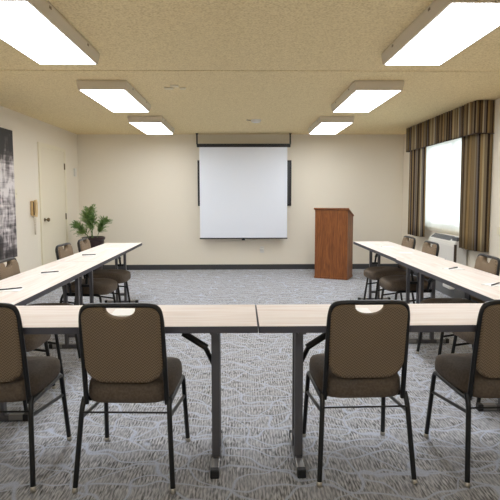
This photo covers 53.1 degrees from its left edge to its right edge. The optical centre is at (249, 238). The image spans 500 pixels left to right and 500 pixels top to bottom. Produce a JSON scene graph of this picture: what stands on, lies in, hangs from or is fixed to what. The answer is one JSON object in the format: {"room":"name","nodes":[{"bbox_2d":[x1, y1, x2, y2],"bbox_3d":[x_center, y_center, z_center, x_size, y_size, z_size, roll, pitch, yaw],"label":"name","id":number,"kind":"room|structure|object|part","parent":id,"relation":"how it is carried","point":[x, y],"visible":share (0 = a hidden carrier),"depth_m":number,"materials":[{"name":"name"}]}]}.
{"room":"conference room","nodes":[
{"label":"conference room","id":0,"kind":"room"},
{"bbox_2d":[0,106,79,272],"bbox_3d":[-3.034,-0.159,3.352,0.150,2.417,11.207,0,5,-1],"label":"wall","id":1,"kind":"structure","parent":0,"point":[27,131],"depth_m":6.89,"materials":[{"name":"beige paint"}]},
{"bbox_2d":[0,127,16,259],"bbox_3d":[-2.985,-0.507,5.748,0.030,1.590,1.200,0,5,-1],"label":"wall picture","id":2,"kind":"object","parent":1,"relation":"attached to","point":[8,234],"visible":1,"depth_m":6.14},
{"bbox_2d":[30,200,37,234],"bbox_3d":[-2.971,-0.292,6.946,0.096,0.487,0.131,0,5,-1],"label":"wall phone","id":3,"kind":"object","parent":1,"relation":"attached to","point":[33,204],"visible":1,"depth_m":6.88,"materials":[{"name":"brown plastic"}]},
{"bbox_2d":[37,142,68,264],"bbox_3d":[-2.991,-0.368,7.747,0.084,2.100,1.100,0,5,-1],"label":"door","id":4,"kind":"structure","parent":1,"relation":"in","point":[52,177],"depth_m":7.65,"materials":[{"name":"beige paint"}]},
{"bbox_2d":[77,134,403,264],"bbox_3d":[-0.152,-0.643,9.059,6.106,2.417,0.150,0,5,-1],"label":"wall","id":5,"kind":"structure","parent":0,"point":[147,184],"depth_m":8.97,"materials":[{"name":"beige paint"}]},
{"bbox_2d":[197,160,290,205],"bbox_3d":[-0.096,-0.980,8.931,1.670,0.810,0.046,0,5,-1],"label":"wall panel","id":6,"kind":"object","parent":5,"relation":"attached to","point":[288,161],"visible":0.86,"depth_m":8.91,"materials":[{"name":"black plastic"}]},
{"bbox_2d":[102,264,397,269],"bbox_3d":[-0.149,0.522,9.075,5.806,0.092,0.012,0,5,-1],"label":"baseboard","id":7,"kind":"structure","parent":5,"relation":"attached to","point":[209,266],"depth_m":9.06,"materials":[{"name":"grey rubber"}]},
{"bbox_2d":[0,269,499,499],"bbox_3d":[-0.054,1.095,3.507,6.106,0.120,11.507,0,5,-1],"label":"floor","id":8,"kind":"structure","parent":0,"point":[257,462],"depth_m":2.84,"materials":[{"name":"carpet"}]},
{"bbox_2d":[0,303,71,492],"bbox_3d":[-1.204,0.693,2.464,0.470,0.860,0.523,0,5,-1],"label":"banquet chair","id":9,"kind":"object","parent":8,"relation":"on","point":[23,377],"visible":1,"depth_m":2.27,"materials":[{"name":"fabric"}]},
{"bbox_3d":[-1.201,0.479,2.237,0.352,0.360,0.100,0,5,-1],"label":"backrest","id":10,"kind":"part","parent":9,"relation":"part of","materials":[{"name":"brown fabric"}]},
{"bbox_3d":[-1.201,0.522,2.248,0.392,0.484,0.092,0,5,-1],"label":"frame","id":11,"kind":"part","parent":9,"relation":"part of","materials":[{"name":"black metal"}]},
{"bbox_3d":[-1.204,0.680,2.502,0.414,0.120,0.444,0,5,-1],"label":"seat","id":12,"kind":"part","parent":9,"relation":"part of","materials":[{"name":"fabric"}]},
{"bbox_3d":[-0.994,0.923,2.281,0.028,0.392,0.109,-2,5,-17],"label":"leg","id":13,"kind":"part","parent":9,"relation":"part of","materials":[{"name":"black metal"}]},
{"bbox_3d":[-1.001,0.909,2.522,0.035,0.378,0.405,0,5,2],"label":"leg","id":14,"kind":"part","parent":9,"relation":"part of","materials":[{"name":"black metal"}]},
{"bbox_2d":[23,334,55,410],"bbox_3d":[-1.581,0.632,3.203,0.523,0.860,0.470,0,5,-1],"label":"banquet chair","id":15,"kind":"object","parent":8,"relation":"on","point":[32,341],"visible":0.33,"depth_m":3.10,"materials":[{"name":"brown fabric"}]},
{"bbox_3d":[-1.540,0.868,3.020,0.405,0.378,0.035,0,5,2],"label":"leg","id":16,"kind":"part","parent":15,"relation":"part of","materials":[{"name":"black metal"}]},
{"bbox_3d":[-1.541,0.622,3.203,0.444,0.120,0.414,0,5,-1],"label":"seat","id":17,"kind":"part","parent":15,"relation":"part of","materials":[{"name":"fabric"}]},
{"bbox_3d":[-1.547,0.834,3.424,0.405,0.378,0.035,0,5,-4],"label":"leg","id":18,"kind":"part","parent":15,"relation":"part of","materials":[{"name":"black metal"}]},
{"bbox_2d":[0,257,80,380],"bbox_3d":[-1.591,0.583,3.784,0.523,0.860,0.470,0,5,-3],"label":"banquet chair","id":19,"kind":"object","parent":8,"relation":"on","point":[12,268],"visible":0.27,"depth_m":3.77,"materials":[{"name":"brown fabric"}]},
{"bbox_3d":[-1.799,0.353,3.754,0.100,0.360,0.352,0,5,-3],"label":"backrest","id":20,"kind":"part","parent":19,"relation":"part of","materials":[{"name":"brown fabric"}]},
{"bbox_3d":[-1.792,0.397,3.758,0.092,0.484,0.392,0,5,-3],"label":"frame","id":21,"kind":"part","parent":19,"relation":"part of","materials":[{"name":"black metal"}]},
{"bbox_3d":[-1.551,0.573,3.785,0.444,0.120,0.414,0,5,-3],"label":"seat","id":22,"kind":"part","parent":19,"relation":"part of","materials":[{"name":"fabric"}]},
{"bbox_3d":[-1.543,0.819,3.603,0.405,0.378,0.035,0,5,0],"label":"leg","id":23,"kind":"part","parent":19,"relation":"part of","materials":[{"name":"black metal"}]},
{"bbox_3d":[-1.564,0.786,4.006,0.405,0.378,0.035,-1,5,-6],"label":"leg","id":24,"kind":"part","parent":19,"relation":"part of","materials":[{"name":"black metal"}]},
{"bbox_2d":[0,262,103,420],"bbox_3d":[-1.534,0.656,3.648,0.457,0.737,1.827,0,5,-1],"label":"folding table","id":25,"kind":"object","parent":8,"relation":"on","point":[35,285],"visible":0.71,"depth_m":3.60,"materials":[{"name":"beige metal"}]},
{"bbox_2d":[0,288,23,291],"bbox_3d":[-1.511,0.326,3.153,0.140,0.004,0.104,-1,5,-5],"label":"notepad","id":26,"kind":"object","parent":25,"relation":"on","point":[19,289],"visible":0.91,"depth_m":3.12,"materials":[{"name":"white paper"}]},
{"bbox_2d":[0,287,21,289],"bbox_3d":[-1.508,0.318,3.155,0.132,0.010,0.008,-3,6,-33],"label":"pen","id":27,"kind":"object","parent":26,"relation":"on","point":[17,287],"visible":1,"depth_m":3.15,"materials":[{"name":"black plastic"}]},
{"bbox_3d":[-1.383,1.059,2.972,0.086,0.034,0.039,0,5,-1],"label":"foot plate","id":28,"kind":"part","parent":25,"relation":"part of","materials":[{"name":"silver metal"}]},
{"bbox_2d":[39,271,59,273],"bbox_3d":[-1.543,0.267,3.850,0.140,0.004,0.104,-1,5,-9],"label":"notepad","id":29,"kind":"object","parent":25,"relation":"on","point":[59,271],"visible":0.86,"depth_m":3.81,"materials":[{"name":"white paper"}]},
{"bbox_2d":[55,243,117,304],"bbox_3d":[-1.611,0.483,4.983,0.523,0.860,0.470,0,5,1],"label":"banquet chair","id":30,"kind":"object","parent":8,"relation":"on","point":[101,286],"visible":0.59,"depth_m":4.84,"materials":[{"name":"brown fabric"}]},
{"bbox_3d":[-1.812,0.295,4.971,0.092,0.484,0.392,0,5,1],"label":"frame","id":31,"kind":"part","parent":30,"relation":"part of","materials":[{"name":"black metal"}]},
{"bbox_3d":[-1.819,0.252,4.967,0.100,0.360,0.352,0,5,1],"label":"backrest","id":32,"kind":"part","parent":30,"relation":"part of","materials":[{"name":"brown fabric"}]},
{"bbox_3d":[-1.578,0.719,4.798,0.405,0.378,0.035,0,5,4],"label":"leg","id":33,"kind":"part","parent":30,"relation":"part of","materials":[{"name":"black metal"}]},
{"bbox_3d":[-1.571,0.473,4.981,0.444,0.120,0.414,0,5,1],"label":"seat","id":34,"kind":"part","parent":30,"relation":"part of","materials":[{"name":"fabric"}]},
{"bbox_2d":[69,204,112,269],"bbox_3d":[-2.610,0.035,8.237,0.722,1.212,0.371,-1,5,-5],"label":"potted plant","id":35,"kind":"object","parent":8,"relation":"on","point":[88,217],"visible":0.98,"depth_m":8.19,"materials":[{"name":"green plant"}]},
{"bbox_3d":[-2.576,0.309,8.262,0.372,0.662,0.372,0,5,-1],"label":"pot","id":36,"kind":"part","parent":35,"relation":"part of","materials":[{"name":"black"}]},
{"bbox_2d":[54,243,141,304],"bbox_3d":[-1.577,0.503,5.471,0.457,0.737,1.827,0,5,-1],"label":"folding table","id":37,"kind":"object","parent":8,"relation":"on","point":[104,255],"visible":0.47,"depth_m":5.19,"materials":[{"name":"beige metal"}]},
{"bbox_2d":[77,238,130,302],"bbox_3d":[-1.621,0.430,5.613,0.523,0.860,0.470,0,5,-2],"label":"banquet chair","id":38,"kind":"object","parent":8,"relation":"on","point":[119,275],"visible":0.55,"depth_m":5.47,"materials":[{"name":"brown fabric"}]},
{"bbox_3d":[-1.829,0.200,5.587,0.100,0.360,0.352,0,5,-2],"label":"backrest","id":39,"kind":"part","parent":38,"relation":"part of","materials":[{"name":"brown fabric"}]},
{"bbox_3d":[-1.823,0.243,5.591,0.092,0.484,0.392,0,5,-2],"label":"frame","id":40,"kind":"part","parent":38,"relation":"part of","materials":[{"name":"black metal"}]},
{"bbox_3d":[-1.582,0.420,5.614,0.444,0.120,0.414,0,5,-2],"label":"seat","id":41,"kind":"part","parent":38,"relation":"part of","materials":[{"name":"fabric"}]},
{"bbox_3d":[-1.577,0.666,5.431,0.405,0.378,0.035,0,5,1],"label":"leg","id":42,"kind":"part","parent":38,"relation":"part of","materials":[{"name":"black metal"}]},
{"bbox_3d":[-1.591,0.633,5.835,0.405,0.378,0.035,-1,5,-5],"label":"leg","id":43,"kind":"part","parent":38,"relation":"part of","materials":[{"name":"black metal"}]},
{"bbox_2d":[72,303,190,493],"bbox_3d":[-0.562,0.692,2.455,0.470,0.860,0.523,0,5,1],"label":"banquet chair","id":44,"kind":"object","parent":8,"relation":"on","point":[125,358],"visible":1,"depth_m":2.23,"materials":[{"name":"brown fabric"}]},
{"bbox_3d":[-0.771,0.923,2.273,0.028,0.392,0.110,1,5,17],"label":"leg","id":45,"kind":"part","parent":44,"relation":"part of","materials":[{"name":"black metal"}]},
{"bbox_3d":[-0.764,0.909,2.514,0.035,0.378,0.405,0,5,-2],"label":"leg","id":46,"kind":"part","parent":44,"relation":"part of","materials":[{"name":"black metal"}]},
{"bbox_3d":[-0.566,0.478,2.229,0.352,0.360,0.100,0,5,1],"label":"backrest","id":47,"kind":"part","parent":44,"relation":"part of","materials":[{"name":"brown fabric"}]},
{"bbox_3d":[-0.566,0.521,2.239,0.392,0.484,0.092,0,5,1],"label":"frame","id":48,"kind":"part","parent":44,"relation":"part of","materials":[{"name":"black metal"}]},
{"bbox_3d":[-0.561,0.679,2.494,0.414,0.120,0.444,0,5,1],"label":"seat","id":49,"kind":"part","parent":44,"relation":"part of","materials":[{"name":"fabric"}]},
{"bbox_3d":[-0.359,0.923,2.266,0.028,0.392,0.110,-1,5,-15],"label":"leg","id":50,"kind":"part","parent":44,"relation":"part of","materials":[{"name":"black metal"}]},
{"bbox_3d":[-0.358,0.909,2.507,0.035,0.378,0.405,0,5,4],"label":"leg","id":51,"kind":"part","parent":44,"relation":"part of","materials":[{"name":"black metal"}]},
{"bbox_2d":[16,305,257,478],"bbox_3d":[-0.880,0.750,2.512,1.827,0.737,0.457,0,5,-1],"label":"folding table","id":52,"kind":"object","parent":8,"relation":"on","point":[215,320],"visible":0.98,"depth_m":2.45,"materials":[{"name":"beige laminate"}]},
{"bbox_2d":[112,309,134,315],"bbox_3d":[-0.641,0.376,2.530,0.104,0.004,0.140,0,5,-4],"label":"notepad","id":53,"kind":"object","parent":52,"relation":"on","point":[117,312],"visible":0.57,"depth_m":2.52,"materials":[{"name":"white paper"}]},
{"bbox_3d":[-0.167,1.103,2.419,0.039,0.034,0.086,0,5,-1],"label":"foot plate","id":54,"kind":"part","parent":52,"relation":"part of","materials":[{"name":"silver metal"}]},
{"bbox_2d":[314,208,353,279],"bbox_3d":[1.364,0.074,8.133,0.566,1.136,0.404,2,5,24],"label":"lectern","id":55,"kind":"object","parent":8,"relation":"on","point":[333,226],"visible":1,"depth_m":7.97,"materials":[{"name":"brown wood"}]},
{"bbox_3d":[1.132,0.069,8.243,0.018,1.070,0.380,2,5,24],"label":"panel","id":56,"kind":"part","parent":55,"relation":"part of","materials":[{"name":"brown wood"}]},
{"bbox_3d":[1.600,0.085,8.035,0.018,1.070,0.380,2,5,24],"label":"panel","id":57,"kind":"part","parent":55,"relation":"part of","materials":[{"name":"brown wood"}]},
{"bbox_2d":[303,300,417,487],"bbox_3d":[0.526,0.685,2.510,0.470,0.860,0.523,0,5,-2],"label":"banquet chair","id":58,"kind":"object","parent":8,"relation":"on","point":[363,357],"visible":0.99,"depth_m":2.29,"materials":[{"name":"brown fabric"}]},
{"bbox_3d":[0.323,0.903,2.557,0.035,0.378,0.405,-1,5,-6],"label":"leg","id":59,"kind":"part","parent":58,"relation":"part of","materials":[{"name":"black metal"}]},
{"bbox_3d":[0.330,0.917,2.316,0.028,0.392,0.109,1,5,13],"label":"leg","id":60,"kind":"part","parent":58,"relation":"part of","materials":[{"name":"black metal"}]},
{"bbox_3d":[0.525,0.672,2.549,0.414,0.120,0.444,0,5,-2],"label":"seat","id":61,"kind":"part","parent":58,"relation":"part of","materials":[{"name":"fabric"}]},
{"bbox_3d":[0.535,0.515,2.295,0.392,0.484,0.092,0,5,-2],"label":"frame","id":62,"kind":"part","parent":58,"relation":"part of","materials":[{"name":"black metal"}]},
{"bbox_3d":[0.535,0.472,2.284,0.352,0.360,0.100,0,5,-2],"label":"backrest","id":63,"kind":"part","parent":58,"relation":"part of","materials":[{"name":"brown fabric"}]},
{"bbox_3d":[0.728,0.901,2.574,0.035,0.378,0.405,0,5,1],"label":"leg","id":64,"kind":"part","parent":58,"relation":"part of","materials":[{"name":"black metal"}]},
{"bbox_3d":[0.741,0.915,2.333,0.028,0.392,0.110,-2,5,-18],"label":"leg","id":65,"kind":"part","parent":58,"relation":"part of","materials":[{"name":"black metal"}]},
{"bbox_2d":[256,303,483,477],"bbox_3d":[0.950,0.744,2.538,1.827,0.737,0.457,0,5,-1],"label":"folding table","id":66,"kind":"object","parent":8,"relation":"on","point":[298,320],"visible":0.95,"depth_m":2.46,"materials":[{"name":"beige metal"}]},
{"bbox_3d":[0.243,1.102,2.421,0.039,0.034,0.086,0,5,-1],"label":"foot plate","id":67,"kind":"part","parent":66,"relation":"part of","materials":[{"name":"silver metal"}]},
{"bbox_2d":[356,308,371,312],"bbox_3d":[0.559,0.372,2.550,0.104,0.004,0.140,0,5,2],"label":"notepad","id":68,"kind":"object","parent":66,"relation":"on","point":[363,310],"visible":0.43,"depth_m":2.55,"materials":[{"name":"white paper"}]},
{"bbox_2d":[363,236,415,303],"bbox_3d":[1.605,0.408,5.798,0.523,0.860,0.470,0,5,-2],"label":"banquet chair","id":69,"kind":"object","parent":8,"relation":"on","point":[377,272],"visible":0.65,"depth_m":5.66,"materials":[{"name":"brown fabric"}]},
{"bbox_3d":[1.562,0.611,6.017,0.405,0.378,0.035,0,5,1],"label":"leg","id":70,"kind":"part","parent":69,"relation":"part of","materials":[{"name":"black metal"}]},
{"bbox_3d":[1.576,0.645,5.613,0.405,0.378,0.035,-1,5,-5],"label":"leg","id":71,"kind":"part","parent":69,"relation":"part of","materials":[{"name":"black metal"}]},
{"bbox_3d":[1.566,0.398,5.795,0.444,0.120,0.414,0,5,-2],"label":"seat","id":72,"kind":"part","parent":69,"relation":"part of","materials":[{"name":"fabric"}]},
{"bbox_3d":[1.806,0.220,5.789,0.092,0.484,0.392,0,5,-2],"label":"frame","id":73,"kind":"part","parent":69,"relation":"part of","materials":[{"name":"black metal"}]},
{"bbox_3d":[1.812,0.176,5.785,0.100,0.360,0.352,0,5,-2],"label":"backrest","id":74,"kind":"part","parent":69,"relation":"part of","materials":[{"name":"brown fabric"}]},
{"bbox_2d":[353,241,443,303],"bbox_3d":[1.584,0.486,5.604,0.457,0.737,1.827,0,5,-1],"label":"folding table","id":75,"kind":"object","parent":8,"relation":"on","point":[391,253],"visible":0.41,"depth_m":5.39,"materials":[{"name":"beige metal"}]},
{"bbox_2d":[379,241,438,301],"bbox_3d":[1.616,0.464,5.130,0.523,0.860,0.470,0,5,-2],"label":"banquet chair","id":76,"kind":"object","parent":8,"relation":"on","point":[396,283],"visible":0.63,"depth_m":4.98,"materials":[{"name":"brown fabric"}]},
{"bbox_3d":[1.577,0.454,5.128,0.444,0.120,0.414,0,5,-2],"label":"seat","id":77,"kind":"part","parent":76,"relation":"part of","materials":[{"name":"fabric"}]},
{"bbox_3d":[1.587,0.701,4.945,0.405,0.378,0.035,-1,5,-5],"label":"leg","id":78,"kind":"part","parent":76,"relation":"part of","materials":[{"name":"black metal"}]},
{"bbox_3d":[1.824,0.232,5.118,0.100,0.360,0.352,0,5,-2],"label":"backrest","id":79,"kind":"part","parent":76,"relation":"part of","materials":[{"name":"brown fabric"}]},
{"bbox_3d":[1.817,0.275,5.121,0.092,0.484,0.392,0,5,-2],"label":"frame","id":80,"kind":"part","parent":76,"relation":"part of","materials":[{"name":"black metal"}]},
{"bbox_2d":[395,259,499,410],"bbox_3d":[1.598,0.639,3.780,0.457,0.737,1.827,0,5,-1],"label":"folding table","id":81,"kind":"object","parent":8,"relation":"on","point":[470,280],"visible":0.73,"depth_m":3.79,"materials":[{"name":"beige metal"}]},
{"bbox_3d":[1.454,0.924,4.514,0.086,0.034,0.039,0,5,-1],"label":"foot plate","id":82,"kind":"part","parent":81,"relation":"part of","materials":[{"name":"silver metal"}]},
{"bbox_3d":[1.720,0.923,4.519,0.086,0.034,0.039,0,5,-1],"label":"foot plate","id":83,"kind":"part","parent":81,"relation":"part of","materials":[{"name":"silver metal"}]},
{"bbox_2d":[442,268,464,269],"bbox_3d":[1.634,0.247,4.023,0.140,0.004,0.104,-1,5,-11],"label":"notepad","id":84,"kind":"object","parent":81,"relation":"on","point":[442,268],"visible":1,"depth_m":3.98,"materials":[{"name":"white paper"}]},
{"bbox_3d":[1.478,1.043,3.099,0.086,0.034,0.039,0,5,-1],"label":"foot plate","id":85,"kind":"part","parent":81,"relation":"part of","materials":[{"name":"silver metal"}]},
{"bbox_2d":[482,283,499,286],"bbox_3d":[1.617,0.308,3.295,0.140,0.004,0.104,-1,5,-15],"label":"notepad","id":86,"kind":"object","parent":81,"relation":"on","point":[486,284],"visible":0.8,"depth_m":3.29,"materials":[{"name":"white paper"}]},
{"bbox_2d":[428,233,466,297],"bbox_3d":[2.659,0.352,6.859,0.225,0.791,0.920,0,5,-1],"label":"air conditioner","id":87,"kind":"object","parent":8,"relation":"on","point":[449,249],"visible":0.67,"depth_m":6.57,"materials":[{"name":"white plastic"}]},
{"bbox_2d":[431,233,454,239],"bbox_3d":[2.659,-0.023,6.918,0.067,0.054,0.660,0,5,-1],"label":"grille","id":88,"kind":"object","parent":87,"relation":"attached to","point":[436,236],"depth_m":6.94,"materials":[{"name":"grey metal"}]},
{"bbox_2d":[416,253,499,370],"bbox_3d":[1.636,0.562,3.953,0.523,0.860,0.470,0,5,0],"label":"banquet chair","id":89,"kind":"object","parent":8,"relation":"on","point":[481,263],"visible":0.42,"depth_m":3.95,"materials":[{"name":"brown fabric"}]},
{"bbox_3d":[1.600,0.765,4.174,0.405,0.378,0.035,0,5,3],"label":"leg","id":90,"kind":"part","parent":89,"relation":"part of","materials":[{"name":"black metal"}]},
{"bbox_3d":[1.600,0.799,3.769,0.405,0.378,0.035,0,5,-3],"label":"leg","id":91,"kind":"part","parent":89,"relation":"part of","materials":[{"name":"black metal"}]},
{"bbox_3d":[1.597,0.553,3.952,0.444,0.120,0.414,0,5,0],"label":"seat","id":92,"kind":"part","parent":89,"relation":"part of","materials":[{"name":"fabric"}]},
{"bbox_3d":[1.837,0.374,3.937,0.092,0.484,0.392,0,5,0],"label":"frame","id":93,"kind":"part","parent":89,"relation":"part of","materials":[{"name":"black metal"}]},
{"bbox_3d":[1.844,0.331,3.933,0.100,0.360,0.352,0,5,0],"label":"backrest","id":94,"kind":"part","parent":89,"relation":"part of","materials":[{"name":"brown fabric"}]},
{"bbox_2d":[423,300,499,487],"bbox_3d":[1.201,0.685,2.504,0.470,0.860,0.523,0,5,-2],"label":"banquet chair","id":95,"kind":"object","parent":8,"relation":"on","point":[476,373],"visible":1,"depth_m":2.30,"materials":[{"name":"brown fabric"}]},
{"bbox_3d":[0.997,0.903,2.550,0.035,0.378,0.405,-1,5,-6],"label":"leg","id":96,"kind":"part","parent":95,"relation":"part of","materials":[{"name":"black metal"}]},
{"bbox_3d":[1.199,0.671,2.542,0.414,0.120,0.444,0,5,-2],"label":"seat","id":97,"kind":"part","parent":95,"relation":"part of","materials":[{"name":"fabric"}]},
{"bbox_3d":[1.004,0.916,2.309,0.028,0.392,0.109,1,5,13],"label":"leg","id":98,"kind":"part","parent":95,"relation":"part of","materials":[{"name":"black metal"}]},
{"bbox_3d":[1.209,0.514,2.288,0.392,0.484,0.092,0,5,-2],"label":"frame","id":99,"kind":"part","parent":95,"relation":"part of","materials":[{"name":"black metal"}]},
{"bbox_3d":[1.209,0.471,2.277,0.352,0.360,0.100,0,5,-2],"label":"backrest","id":100,"kind":"part","parent":95,"relation":"part of","materials":[{"name":"brown fabric"}]},
{"bbox_2d":[451,332,480,406],"bbox_3d":[1.647,0.615,3.327,0.523,0.860,0.470,0,5,-2],"label":"banquet chair","id":101,"kind":"object","parent":8,"relation":"on","point":[468,337],"visible":0.06,"depth_m":3.26,"materials":[{"name":"brown fabric"}]},
{"bbox_3d":[1.604,0.818,3.546,0.405,0.378,0.035,0,5,1],"label":"leg","id":102,"kind":"part","parent":101,"relation":"part of","materials":[{"name":"black metal"}]},
{"bbox_3d":[1.607,0.605,3.325,0.444,0.120,0.414,0,5,-2],"label":"seat","id":103,"kind":"part","parent":101,"relation":"part of","materials":[{"name":"fabric"}]},
{"bbox_2d":[0,0,499,133],"bbox_3d":[-0.059,-1.433,3.295,6.106,0.120,11.507,0,5,-1],"label":"ceiling","id":104,"kind":"structure","parent":0,"point":[268,35],"depth_m":4.29,"materials":[{"name":"beige paint"}]},
{"bbox_2d":[0,0,99,63],"bbox_3d":[-1.369,-1.313,3.177,0.470,0.093,1.270,0,5,-1],"label":"ceiling light","id":105,"kind":"object","parent":104,"relation":"attached to","point":[36,29],"visible":1,"depth_m":3.13,"materials":[{"name":"white plastic"}]},
{"bbox_2d":[76,80,150,111],"bbox_3d":[-1.405,-1.493,5.332,0.470,0.093,1.270,0,5,-1],"label":"ceiling light","id":106,"kind":"object","parent":104,"relation":"attached to","point":[114,95],"visible":1,"depth_m":4.98,"materials":[{"name":"white plastic"}]},
{"bbox_2d":[80,90,147,111],"bbox_3d":[-1.405,-1.453,5.336,0.416,0.012,1.220,0,5,-1],"label":"diffuser","id":107,"kind":"object","parent":106,"relation":"attached to","point":[113,100],"depth_m":5.23,"materials":[{"name":"white plastic"}]},
{"bbox_2d":[127,116,173,133],"bbox_3d":[-1.441,-1.668,7.424,0.470,0.093,1.270,0,5,-1],"label":"ceiling light","id":108,"kind":"object","parent":104,"relation":"attached to","point":[146,124],"visible":1,"depth_m":7.06,"materials":[{"name":"white plastic"}]},
{"bbox_2d":[131,123,171,133],"bbox_3d":[-1.441,-1.628,7.427,0.416,0.012,1.220,0,5,-1],"label":"diffuser","id":109,"kind":"object","parent":108,"relation":"attached to","point":[148,128],"depth_m":7.39,"materials":[{"name":"white plastic"}]},
{"bbox_2d":[164,85,185,89],"bbox_3d":[-0.755,-1.507,4.995,0.215,0.014,0.170,0,5,-1],"label":"bracket","id":110,"kind":"object","parent":104,"relation":"attached to","point":[171,86],"visible":1,"depth_m":5.02,"materials":[{"name":"beige metal"}]},
{"bbox_2d":[196,133,291,239],"bbox_3d":[-0.109,-0.897,8.824,1.670,1.872,0.082,0,5,-1],"label":"projection screen","id":111,"kind":"object","parent":104,"relation":"hanging from","point":[243,187],"visible":1,"depth_m":8.81,"materials":[{"name":"white fabric"}]},
{"bbox_2d":[0,70,499,72],"bbox_3d":[-0.077,-1.461,4.383,5.806,0.006,0.040,0,5,-1],"label":"trim","id":112,"kind":"structure","parent":104,"relation":"attached to","point":[0,70],"depth_m":4.37,"materials":[{"name":"beige paint"}]},
{"bbox_2d":[247,119,260,122],"bbox_3d":[0.054,-1.679,7.187,0.215,0.045,0.150,0,5,-1],"label":"smoke detector","id":113,"kind":"object","parent":104,"relation":"attached to","point":[251,120],"visible":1,"depth_m":7.14,"materials":[{"name":"white plastic"}]},
{"bbox_2d":[308,116,353,133],"bbox_3d":[1.183,-1.677,7.467,0.470,0.093,1.270,0,5,-1],"label":"ceiling light","id":114,"kind":"object","parent":104,"relation":"attached to","point":[323,124],"visible":1,"depth_m":7.11,"materials":[{"name":"white plastic"}]},
{"bbox_2d":[310,123,350,133],"bbox_3d":[1.183,-1.637,7.470,0.416,0.012,1.220,0,5,-1],"label":"diffuser","id":115,"kind":"object","parent":114,"relation":"attached to","point":[319,128],"depth_m":7.43,"materials":[{"name":"white plastic"}]},
{"bbox_2d":[331,80,403,111],"bbox_3d":[1.218,-1.502,5.376,0.470,0.093,1.270,0,5,-1],"label":"ceiling light","id":116,"kind":"object","parent":104,"relation":"attached to","point":[361,95],"visible":1,"depth_m":5.01,"materials":[{"name":"white plastic"}]},
{"bbox_2d":[334,91,398,111],"bbox_3d":[1.218,-1.462,5.379,0.416,0.012,1.220,0,5,-1],"label":"diffuser","id":117,"kind":"object","parent":116,"relation":"attached to","point":[353,101],"depth_m":5.27,"materials":[{"name":"white plastic"}]},
{"bbox_2d":[381,0,499,64],"bbox_3d":[1.254,-1.322,3.220,0.470,0.093,1.270,0,5,-1],"label":"ceiling light","id":118,"kind":"object","parent":104,"relation":"attached to","point":[444,29],"visible":1,"depth_m":3.07,"materials":[{"name":"white plastic"}]},
{"bbox_2d":[401,98,499,275],"bbox_3d":[2.921,-0.179,3.450,0.150,2.417,11.207,0,5,-1],"label":"wall","id":119,"kind":"structure","parent":0,"point":[494,238],"depth_m":5.79,"materials":[{"name":"beige paint"}]},
{"bbox_2d":[400,268,477,302],"bbox_3d":[2.842,0.980,3.540,0.012,0.092,11.195,0,5,-1],"label":"baseboard","id":120,"kind":"structure","parent":119,"relation":"attached to","point":[415,272],"depth_m":6.47,"materials":[{"name":"grey rubber"}]},
{"bbox_2d":[406,100,494,151],"bbox_3d":[2.667,-1.488,6.931,0.229,0.382,2.428,0,5,-1],"label":"valance","id":121,"kind":"object","parent":119,"relation":"attached to","point":[478,116],"visible":1,"depth_m":6.30,"materials":[{"name":"fabric"}]},
{"bbox_2d":[408,147,425,236],"bbox_3d":[2.605,-0.840,7.854,0.100,1.600,0.612,0,5,-1],"label":"curtain","id":122,"kind":"object","parent":121,"relation":"hanging from","point":[417,164],"visible":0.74,"depth_m":7.71,"materials":[{"name":"brown fabric"}]},
{"bbox_2d":[459,134,492,251],"bbox_3d":[2.696,-0.673,6.066,0.129,1.635,0.554,-1,5,-8],"label":"curtain","id":123,"kind":"object","parent":121,"relation":"hanging from","point":[476,149],"visible":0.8,"depth_m":5.94,"materials":[{"name":"brown fabric"}]},
{"bbox_3d":[2.819,-0.750,7.045,0.130,1.285,2.030,0,5,-1],"label":"window","id":124,"kind":"structure","parent":119,"relation":"in","visible":0},
{"bbox_2d":[425,138,461,235],"bbox_3d":[2.746,-0.812,7.037,0.023,1.480,2.007,0,5,-1],"label":"sheer curtain","id":125,"kind":"object","parent":124,"relation":"hanging from","point":[443,160],"visible":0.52,"depth_m":7.09,"materials":[{"name":"white fabric"}]}
]}

